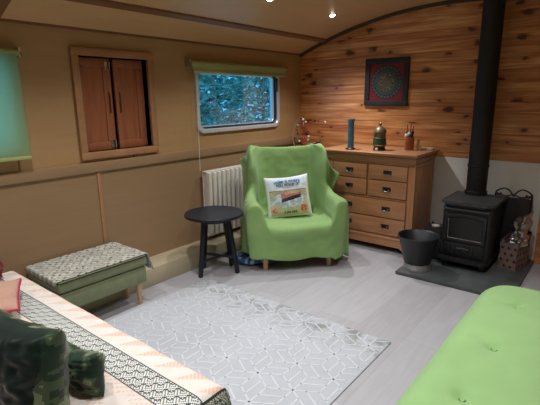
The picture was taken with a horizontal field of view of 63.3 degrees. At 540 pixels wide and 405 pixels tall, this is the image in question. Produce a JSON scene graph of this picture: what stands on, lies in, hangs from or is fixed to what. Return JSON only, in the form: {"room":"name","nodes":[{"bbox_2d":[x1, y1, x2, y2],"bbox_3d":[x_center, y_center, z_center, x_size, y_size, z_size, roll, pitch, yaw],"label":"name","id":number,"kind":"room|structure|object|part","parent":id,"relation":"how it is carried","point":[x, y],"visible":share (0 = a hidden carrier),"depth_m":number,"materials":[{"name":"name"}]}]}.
{"room":"ship interior","nodes":[
{"label":"ship interior","id":0,"kind":"room"},
{"bbox_2d":[0,21,300,279],"bbox_3d":[-1.637,-0.185,2.866,0.065,2.020,6.340,10,17,38],"label":"wall","id":1,"kind":"structure","parent":0,"point":[44,63],"depth_m":3.35,"materials":[{"name":"beige paint"}]},
{"bbox_2d":[0,0,10,17],"bbox_3d":[-0.371,-1.040,1.558,3.290,0.372,0.055,10,17,38],"label":"trim","id":2,"kind":"structure","parent":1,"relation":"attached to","point":[3,3],"depth_m":2.50,"materials":[{"name":"brown wood"}]},
{"bbox_2d":[0,47,31,161],"bbox_3d":[-1.860,-0.527,2.394,0.085,0.682,1.011,10,17,38],"label":"roller blind","id":3,"kind":"object","parent":1,"relation":"attached to","point":[14,139],"visible":1,"depth_m":2.69,"materials":[{"name":"fabric"}]},
{"bbox_2d":[96,172,107,243],"bbox_3d":[-1.272,0.154,3.348,0.014,0.788,0.028,10,17,38],"label":"trim","id":4,"kind":"structure","parent":1,"relation":"attached to","point":[97,173],"depth_m":3.31,"materials":[{"name":"brown wood"}]},
{"bbox_2d":[69,46,158,160],"bbox_3d":[-1.190,-0.749,3.347,0.158,0.775,0.680,10,17,38],"label":"window shutters","id":5,"kind":"object","parent":1,"relation":"in","point":[109,98],"depth_m":3.32,"materials":[{"name":"brown wood"}]},
{"bbox_3d":[-1.282,-0.718,3.233,0.010,0.555,0.150,10,17,38],"label":"panel","id":6,"kind":"part","parent":5,"relation":"part of","materials":[{"name":"brown wood"}]},
{"bbox_3d":[-1.280,-0.718,3.231,0.024,0.665,0.260,10,17,38],"label":"hatch door","id":7,"kind":"part","parent":5,"relation":"part of","materials":[{"name":"brown wood"}]},
{"bbox_3d":[-1.100,-0.771,3.448,0.024,0.665,0.257,10,17,38],"label":"hatch door","id":8,"kind":"part","parent":5,"relation":"part of","materials":[{"name":"brown wood"}]},
{"bbox_3d":[-1.102,-0.772,3.450,0.010,0.555,0.147,10,17,38],"label":"panel","id":9,"kind":"part","parent":5,"relation":"part of","materials":[{"name":"brown wood"}]},
{"bbox_2d":[0,18,299,55],"bbox_3d":[-1.598,-1.105,2.659,0.012,0.018,6.220,10,17,38],"label":"trim","id":10,"kind":"structure","parent":1,"relation":"attached to","point":[1,19],"depth_m":3.28,"materials":[{"name":"brown wood"}]},
{"bbox_2d":[0,136,301,185],"bbox_3d":[-1.594,-0.175,2.885,0.052,0.074,6.220,10,17,38],"label":"trim","id":11,"kind":"structure","parent":1,"relation":"attached to","point":[11,178],"depth_m":3.40,"materials":[{"name":"beige wood"}]},
{"bbox_2d":[80,227,241,310],"bbox_3d":[-1.490,0.717,3.020,0.230,0.150,6.220,10,17,38],"label":"baseboard","id":12,"kind":"structure","parent":1,"relation":"attached to","point":[172,263],"depth_m":3.73,"materials":[{"name":"beige paint"}]},
{"bbox_2d":[202,164,244,236],"bbox_3d":[-0.294,-0.048,4.449,0.112,0.670,1.073,10,17,38],"label":"radiator","id":13,"kind":"object","parent":1,"relation":"attached to","point":[223,186],"visible":0.29,"depth_m":4.18,"materials":[{"name":"metal"}]},
{"bbox_2d":[194,73,279,132],"bbox_3d":[-0.298,-1.024,4.351,0.089,0.597,1.200,10,17,38],"label":"window","id":14,"kind":"structure","parent":1,"relation":"in","point":[274,119],"depth_m":4.46,"materials":[{"name":"silver metal"}]},
{"bbox_2d":[184,60,286,158],"bbox_3d":[-0.260,-0.871,4.341,0.091,0.960,1.371,10,17,38],"label":"roller blind","id":15,"kind":"object","parent":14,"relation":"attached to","point":[198,66],"visible":1,"depth_m":4.09,"materials":[{"name":"fabric"}]},
{"bbox_3d":[-0.632,-0.727,3.861,0.015,0.910,0.006,2,14,12],"label":"pull cord","id":16,"kind":"part","parent":15,"relation":"part of","materials":[{"name":"white fabric"}]},
{"bbox_2d":[1,0,445,53],"bbox_3d":[-0.341,-1.071,1.588,3.470,0.469,6.370,10,17,38],"label":"ceiling","id":17,"kind":"structure","parent":0,"point":[304,17],"depth_m":3.54,"materials":[{"name":"beige paint"}]},
{"bbox_2d":[65,0,326,42],"bbox_3d":[-1.355,-1.179,2.418,0.055,0.041,6.190,10,17,38],"label":"trim","id":18,"kind":"structure","parent":17,"relation":"attached to","point":[104,3],"depth_m":3.30,"materials":[{"name":"brown wood"}]},
{"bbox_2d":[87,239,539,404],"bbox_3d":[-0.298,1.036,2.107,3.490,0.080,6.420,10,17,38],"label":"floor","id":19,"kind":"structure","parent":0,"point":[362,291],"depth_m":3.24,"materials":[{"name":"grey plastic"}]},
{"bbox_2d":[28,254,146,306],"bbox_3d":[-1.251,0.586,3.073,0.450,0.375,0.650,10,17,38],"label":"footstool","id":20,"kind":"object","parent":19,"relation":"on","point":[81,290],"visible":0.51,"depth_m":2.90,"materials":[{"name":"green fabric"}]},
{"bbox_2d":[25,242,153,287],"bbox_3d":[-1.231,0.454,3.050,0.457,0.130,0.700,10,17,38],"label":"cloth","id":21,"kind":"object","parent":20,"relation":"on","point":[52,271],"visible":0.93,"depth_m":2.99,"materials":[{"name":"grey fabric"}]},
{"bbox_3d":[-1.075,0.637,3.291,0.048,0.171,0.047,10,17,38],"label":"leg","id":22,"kind":"part","parent":20,"relation":"part of","materials":[{"name":"brown wood"}]},
{"bbox_3d":[-0.951,0.658,3.192,0.048,0.171,0.047,10,17,38],"label":"leg","id":23,"kind":"part","parent":20,"relation":"part of","materials":[{"name":"brown wood"}]},
{"bbox_2d":[184,206,242,277],"bbox_3d":[-0.465,0.343,3.723,0.492,0.533,0.492,10,17,38],"label":"side table","id":24,"kind":"object","parent":19,"relation":"on","point":[205,215],"visible":1,"depth_m":3.67,"materials":[{"name":"black wood"}]},
{"bbox_3d":[-0.560,0.377,3.635,0.035,0.508,0.096,12,19,43],"label":"leg","id":25,"kind":"part","parent":24,"relation":"part of","materials":[{"name":"black wood"}]},
{"bbox_3d":[-0.564,0.338,3.800,0.089,0.508,0.033,10,17,38],"label":"leg","id":26,"kind":"part","parent":24,"relation":"part of","materials":[{"name":"black wood"}]},
{"bbox_3d":[-0.368,0.325,3.841,0.032,0.508,0.102,10,17,38],"label":"leg","id":27,"kind":"part","parent":24,"relation":"part of","materials":[{"name":"black wood"}]},
{"bbox_3d":[-0.316,0.357,3.704,0.109,0.510,0.041,1,14,9],"label":"leg","id":28,"kind":"part","parent":24,"relation":"part of","materials":[{"name":"black wood"}]},
{"bbox_2d":[107,278,390,404],"bbox_3d":[-0.333,0.870,2.615,1.607,0.010,1.405,10,17,38],"label":"rug","id":29,"kind":"object","parent":19,"relation":"on","point":[263,351],"visible":0.7,"depth_m":2.65,"materials":[{"name":"white fabric"}]},
{"bbox_2d":[237,252,280,264],"bbox_3d":[-0.061,0.484,4.041,0.496,0.086,0.341,-4,14,-15],"label":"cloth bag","id":30,"kind":"object","parent":19,"relation":"on","point":[243,258],"visible":0.34,"depth_m":3.90,"materials":[{"name":"blue fabric"}]},
{"bbox_2d":[263,257,331,269],"bbox_3d":[0.188,0.057,4.047,0.800,0.918,0.650,-3,14,-9],"label":"armchair","id":31,"kind":"object","parent":19,"relation":"on","point":[328,260],"visible":0.08,"depth_m":3.80,"materials":[{"name":"brown wood"}]},
{"bbox_3d":[-0.038,0.502,3.805,0.062,0.170,0.062,-3,14,-9],"label":"leg","id":32,"kind":"part","parent":31,"relation":"part of","materials":[{"name":"brown wood"}]},
{"bbox_2d":[240,143,348,260],"bbox_3d":[0.215,-0.020,4.011,1.017,0.985,0.811,-3,14,-9],"label":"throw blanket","id":33,"kind":"object","parent":31,"relation":"on","point":[324,233],"visible":0.98,"depth_m":3.85,"materials":[{"name":"green fabric"}]},
{"bbox_2d":[263,173,311,217],"bbox_3d":[0.165,-0.057,4.034,0.439,0.401,0.197,-2,13,-4],"label":"cushion","id":34,"kind":"object","parent":33,"relation":"on","point":[287,196],"visible":1,"depth_m":3.98,"materials":[{"name":"fabric"}]},
{"bbox_3d":[0.524,0.473,3.898,0.062,0.170,0.062,-3,14,-9],"label":"leg","id":35,"kind":"part","parent":31,"relation":"part of","materials":[{"name":"brown wood"}]},
{"bbox_2d":[325,144,439,251],"bbox_3d":[1.070,-0.061,4.415,1.000,0.957,0.575,10,17,38],"label":"dresser","id":36,"kind":"object","parent":19,"relation":"on","point":[388,192],"visible":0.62,"depth_m":4.17,"materials":[{"name":"brown wood"}]},
{"bbox_3d":[0.794,-0.176,4.346,0.363,0.156,0.034,10,17,38],"label":"drawer","id":37,"kind":"part","parent":36,"relation":"part of","materials":[{"name":"brown wood"}]},
{"bbox_2d":[346,119,354,149],"bbox_3d":[0.785,-0.662,4.255,0.096,0.293,0.096,10,17,38],"label":"vase","id":38,"kind":"object","parent":36,"relation":"on","point":[350,145],"visible":1,"depth_m":4.23,"materials":[{"name":"blue ceramic"}]},
{"bbox_3d":[0.792,-0.328,4.310,0.363,0.135,0.034,10,17,38],"label":"drawer","id":39,"kind":"part","parent":36,"relation":"part of","materials":[{"name":"brown wood"}]},
{"bbox_3d":[0.952,0.035,4.266,0.763,0.165,0.034,10,17,38],"label":"drawer","id":40,"kind":"part","parent":36,"relation":"part of","materials":[{"name":"brown wood"}]},
{"bbox_3d":[0.954,0.202,4.306,0.763,0.158,0.034,10,17,38],"label":"drawer","id":41,"kind":"part","parent":36,"relation":"part of","materials":[{"name":"brown wood"}]},
{"bbox_2d":[372,122,386,150],"bbox_3d":[1.044,-0.629,4.167,0.136,0.262,0.136,10,17,38],"label":"lidded jar","id":42,"kind":"object","parent":36,"relation":"on","point":[379,139],"visible":1,"depth_m":4.13,"materials":[{"name":"gold metal"}]},
{"bbox_3d":[1.043,-0.697,4.151,0.124,0.058,0.124,10,17,38],"label":"lid","id":43,"kind":"part","parent":42,"relation":"part of","materials":[{"name":"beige metal"}]},
{"bbox_3d":[1.073,-0.471,4.319,0.969,0.078,0.540,10,17,38],"label":"cornice","id":44,"kind":"part","parent":36,"relation":"part of","materials":[{"name":"brown wood"}]},
{"bbox_3d":[1.087,-0.123,4.088,0.080,0.038,0.007,10,17,38],"label":"handle plate","id":45,"kind":"part","parent":36,"relation":"part of","materials":[{"name":"black paint"}]},
{"bbox_3d":[1.100,-0.123,4.104,0.376,0.156,0.034,10,17,38],"label":"drawer","id":46,"kind":"part","parent":36,"relation":"part of","materials":[{"name":"brown wood"}]},
{"bbox_3d":[1.098,-0.275,4.068,0.376,0.135,0.034,10,17,38],"label":"drawer","id":47,"kind":"part","parent":36,"relation":"part of","materials":[{"name":"brown wood"}]},
{"bbox_2d":[405,123,414,149],"bbox_3d":[1.324,-0.622,4.148,0.088,0.250,0.088,10,17,38],"label":"pot","id":48,"kind":"object","parent":36,"relation":"on","point":[409,139],"visible":1,"depth_m":4.13,"materials":[{"name":"orange ceramic"}]},
{"bbox_3d":[1.325,-0.561,4.162,0.088,0.125,0.088,10,17,38],"label":"pot","id":49,"kind":"part","parent":48,"relation":"part of","materials":[{"name":"orange ceramic"}]},
{"bbox_3d":[1.445,-0.027,4.154,0.013,0.720,0.480,10,17,38],"label":"frame","id":50,"kind":"part","parent":36,"relation":"part of","materials":[{"name":"brown wood"}]},
{"bbox_2d":[420,147,433,149],"bbox_3d":[1.499,-0.513,4.174,0.110,0.022,0.080,8,16,32],"label":"stack","id":51,"kind":"object","parent":36,"relation":"on","point":[422,148],"visible":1,"depth_m":4.15,"materials":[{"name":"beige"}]},
{"bbox_2d":[395,254,533,294],"bbox_3d":[1.695,0.557,3.783,0.873,0.030,0.965,10,17,38],"label":"hearth slab","id":52,"kind":"object","parent":19,"relation":"on","point":[468,278],"visible":0.51,"depth_m":3.57,"materials":[{"name":"stone"}]},
{"bbox_2d":[397,229,440,272],"bbox_3d":[1.247,0.413,3.707,0.345,0.296,0.348,10,17,38],"label":"bucket","id":53,"kind":"object","parent":52,"relation":"on","point":[418,246],"visible":1,"depth_m":3.62,"materials":[{"name":"black paint"}]},
{"bbox_2d":[424,222,441,259],"bbox_3d":[1.493,0.348,3.982,0.160,0.290,0.180,9,16,35],"label":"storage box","id":54,"kind":"object","parent":52,"relation":"on","point":[428,227],"visible":0.42,"depth_m":3.89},
{"bbox_2d":[438,191,507,271],"bbox_3d":[1.746,0.242,3.805,0.424,0.570,0.500,10,17,38],"label":"wood stove","id":55,"kind":"object","parent":52,"relation":"on","point":[471,226],"visible":1,"depth_m":3.65,"materials":[{"name":"black metal"}]},
{"bbox_3d":[1.617,0.232,3.643,0.273,0.171,0.007,10,17,38],"label":"window trim","id":56,"kind":"part","parent":55,"relation":"part of","materials":[{"name":"metal"}]},
{"bbox_3d":[1.625,0.400,3.688,0.310,0.110,0.028,10,17,38],"label":"ash door","id":57,"kind":"part","parent":55,"relation":"part of","materials":[{"name":"black metal"}]},
{"bbox_3d":[1.627,0.212,3.649,0.330,0.255,0.030,10,17,38],"label":"door","id":58,"kind":"part","parent":55,"relation":"part of","materials":[{"name":"black metal"}]},
{"bbox_3d":[1.750,-0.017,3.754,0.424,0.042,0.475,10,17,38],"label":"plate","id":59,"kind":"part","parent":55,"relation":"part of","materials":[{"name":"metal"}]},
{"bbox_2d":[465,0,505,195],"bbox_3d":[1.827,-0.882,3.724,0.184,1.654,0.184,10,17,38],"label":"flue pipe","id":60,"kind":"object","parent":55,"relation":"on","point":[493,12],"visible":1,"depth_m":3.66,"materials":[{"name":"metal"}]},
{"bbox_2d":[495,187,532,250],"bbox_3d":[2.121,0.188,3.870,0.300,0.636,0.084,10,17,38],"label":"fire screen","id":61,"kind":"object","parent":52,"relation":"on","point":[513,208],"visible":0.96,"depth_m":3.82,"materials":[{"name":"black metal"}]},
{"bbox_3d":[2.118,-0.061,3.811,0.287,0.034,0.012,10,17,38],"label":"rail","id":62,"kind":"part","parent":61,"relation":"part of","materials":[{"name":"black metal"}]},
{"bbox_3d":[2.230,0.224,3.788,0.021,0.602,0.084,10,17,38],"label":"post","id":63,"kind":"part","parent":61,"relation":"part of","materials":[{"name":"black metal"}]},
{"bbox_2d":[497,211,533,270],"bbox_3d":[2.084,0.305,3.689,0.240,0.492,0.178,-11,17,-36],"label":"gift bag","id":64,"kind":"object","parent":52,"relation":"on","point":[513,255],"visible":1,"depth_m":3.66,"materials":[{"name":"paper"}]},
{"bbox_2d":[395,285,539,404],"bbox_3d":[0.860,0.876,1.524,0.745,0.471,2.155,10,17,38],"label":"sofa","id":65,"kind":"object","parent":19,"relation":"on","point":[491,356],"visible":1,"depth_m":1.70,"materials":[{"name":"green fabric"}]},
{"bbox_3d":[0.461,-0.149,4.983,0.400,0.880,0.340,10,17,38],"label":"stand","id":66,"kind":"object","parent":19,"relation":"on","visible":0},
{"bbox_2d":[292,117,326,145],"bbox_3d":[0.425,-0.760,4.861,0.433,0.369,0.100,10,17,38],"label":"branches","id":67,"kind":"object","parent":66,"relation":"on","point":[304,130],"visible":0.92,"depth_m":4.87,"materials":[{"name":"red plant"}]},
{"bbox_3d":[0.386,-0.760,4.900,0.087,0.332,0.018,10,17,38],"label":"stem","id":68,"kind":"part","parent":67,"relation":"part of","materials":[{"name":"red plant"}]},
{"bbox_3d":[-1.168,0.844,1.826,1.770,0.426,0.935,10,17,38],"label":"daybed","id":69,"kind":"object","parent":19,"relation":"on","visible":0},
{"bbox_2d":[0,271,231,404],"bbox_3d":[-1.134,0.776,1.818,1.854,0.320,0.990,10,17,38],"label":"throw","id":70,"kind":"object","parent":69,"relation":"on","point":[136,373],"visible":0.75,"depth_m":1.72,"materials":[{"name":"fabric"}]},
{"bbox_2d":[0,260,3,278],"bbox_3d":[-1.569,0.401,2.474,0.087,0.108,0.201,-4,14,-13],"label":"cushion","id":71,"kind":"object","parent":70,"relation":"on","point":[1,262],"visible":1,"depth_m":2.53,"materials":[{"name":"red fabric"}]},
{"bbox_2d":[0,278,21,311],"bbox_3d":[-1.439,0.482,2.104,0.430,0.107,0.329,-7,15,-26],"label":"cushion","id":72,"kind":"object","parent":70,"relation":"on","point":[9,290],"visible":0.95,"depth_m":2.13,"materials":[{"name":"fabric"}]},
{"bbox_2d":[0,309,69,404],"bbox_3d":[-0.834,0.518,1.411,0.501,0.352,0.210,6,15,27],"label":"cushion","id":73,"kind":"object","parent":70,"relation":"on","point":[34,368],"visible":1,"depth_m":1.28,"materials":[{"name":"fabric"}]},
{"bbox_2d":[68,342,104,396],"bbox_3d":[-0.727,0.572,1.586,0.360,0.164,0.118,6,15,27],"label":"cushion","id":74,"kind":"object","parent":70,"relation":"on","point":[86,367],"visible":0.52,"depth_m":1.50,"materials":[{"name":"fabric"}]},
{"bbox_2d":[300,0,539,263],"bbox_3d":[1.652,-0.810,4.172,3.530,2.511,0.040,10,17,38],"label":"wall","id":75,"kind":"structure","parent":0,"point":[441,42],"depth_m":4.14,"materials":[{"name":"brown wood"}]},
{"bbox_2d":[364,57,410,105],"bbox_3d":[1.173,-1.214,4.423,0.474,0.474,0.028,11,17,38],"label":"picture frame","id":76,"kind":"object","parent":75,"relation":"attached to","point":[386,79],"visible":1,"depth_m":4.42,"materials":[{"name":"wood"}]},
{"bbox_2d":[369,63,403,100],"bbox_3d":[1.174,-1.215,4.425,0.380,0.380,0.001,11,17,38],"label":"picture","id":77,"kind":"object","parent":76,"relation":"attached to","point":[386,80],"depth_m":4.42},
{"bbox_2d":[300,0,482,56],"bbox_3d":[1.619,-1.628,3.950,3.282,0.393,0.029,10,17,38],"label":"trim","id":78,"kind":"structure","parent":75,"relation":"attached to","point":[446,2],"depth_m":4.28,"materials":[{"name":"brown wood"}]},
{"bbox_2d":[430,156,539,259],"bbox_3d":[1.967,0.043,4.083,0.940,0.885,0.015,10,17,38],"label":"wall panel","id":79,"kind":"object","parent":75,"relation":"attached to","point":[450,173],"depth_m":3.95,"materials":[{"name":"grey paint"}]},
{"label":"outside","id":80,"kind":"structure","parent":0,"visible":0},
{"bbox_2d":[198,74,261,125],"bbox_3d":[-1.193,-1.201,6.379,2.193,3.542,2.214,10,17,38],"label":"tree","id":81,"kind":"object","parent":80,"point":[235,83],"visible":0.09,"depth_m":6.13,"materials":[{"name":"green plant"}]},
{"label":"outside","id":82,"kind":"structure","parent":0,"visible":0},
{"bbox_2d":[222,76,269,122],"bbox_3d":[0.180,-1.620,8.046,2.262,3.554,2.261,10,17,38],"label":"tree","id":83,"kind":"object","parent":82,"point":[265,97],"visible":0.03,"depth_m":7.59,"materials":[{"name":"green plant"}]},
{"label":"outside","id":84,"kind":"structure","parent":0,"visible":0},
{"bbox_2d":[199,75,225,124],"bbox_3d":[-1.982,-2.414,8.845,2.202,4.781,2.190,-9,15,-30],"label":"tree","id":85,"kind":"object","parent":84,"point":[201,88],"visible":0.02,"depth_m":8.96,"materials":[{"name":"green plant"}]}
]}

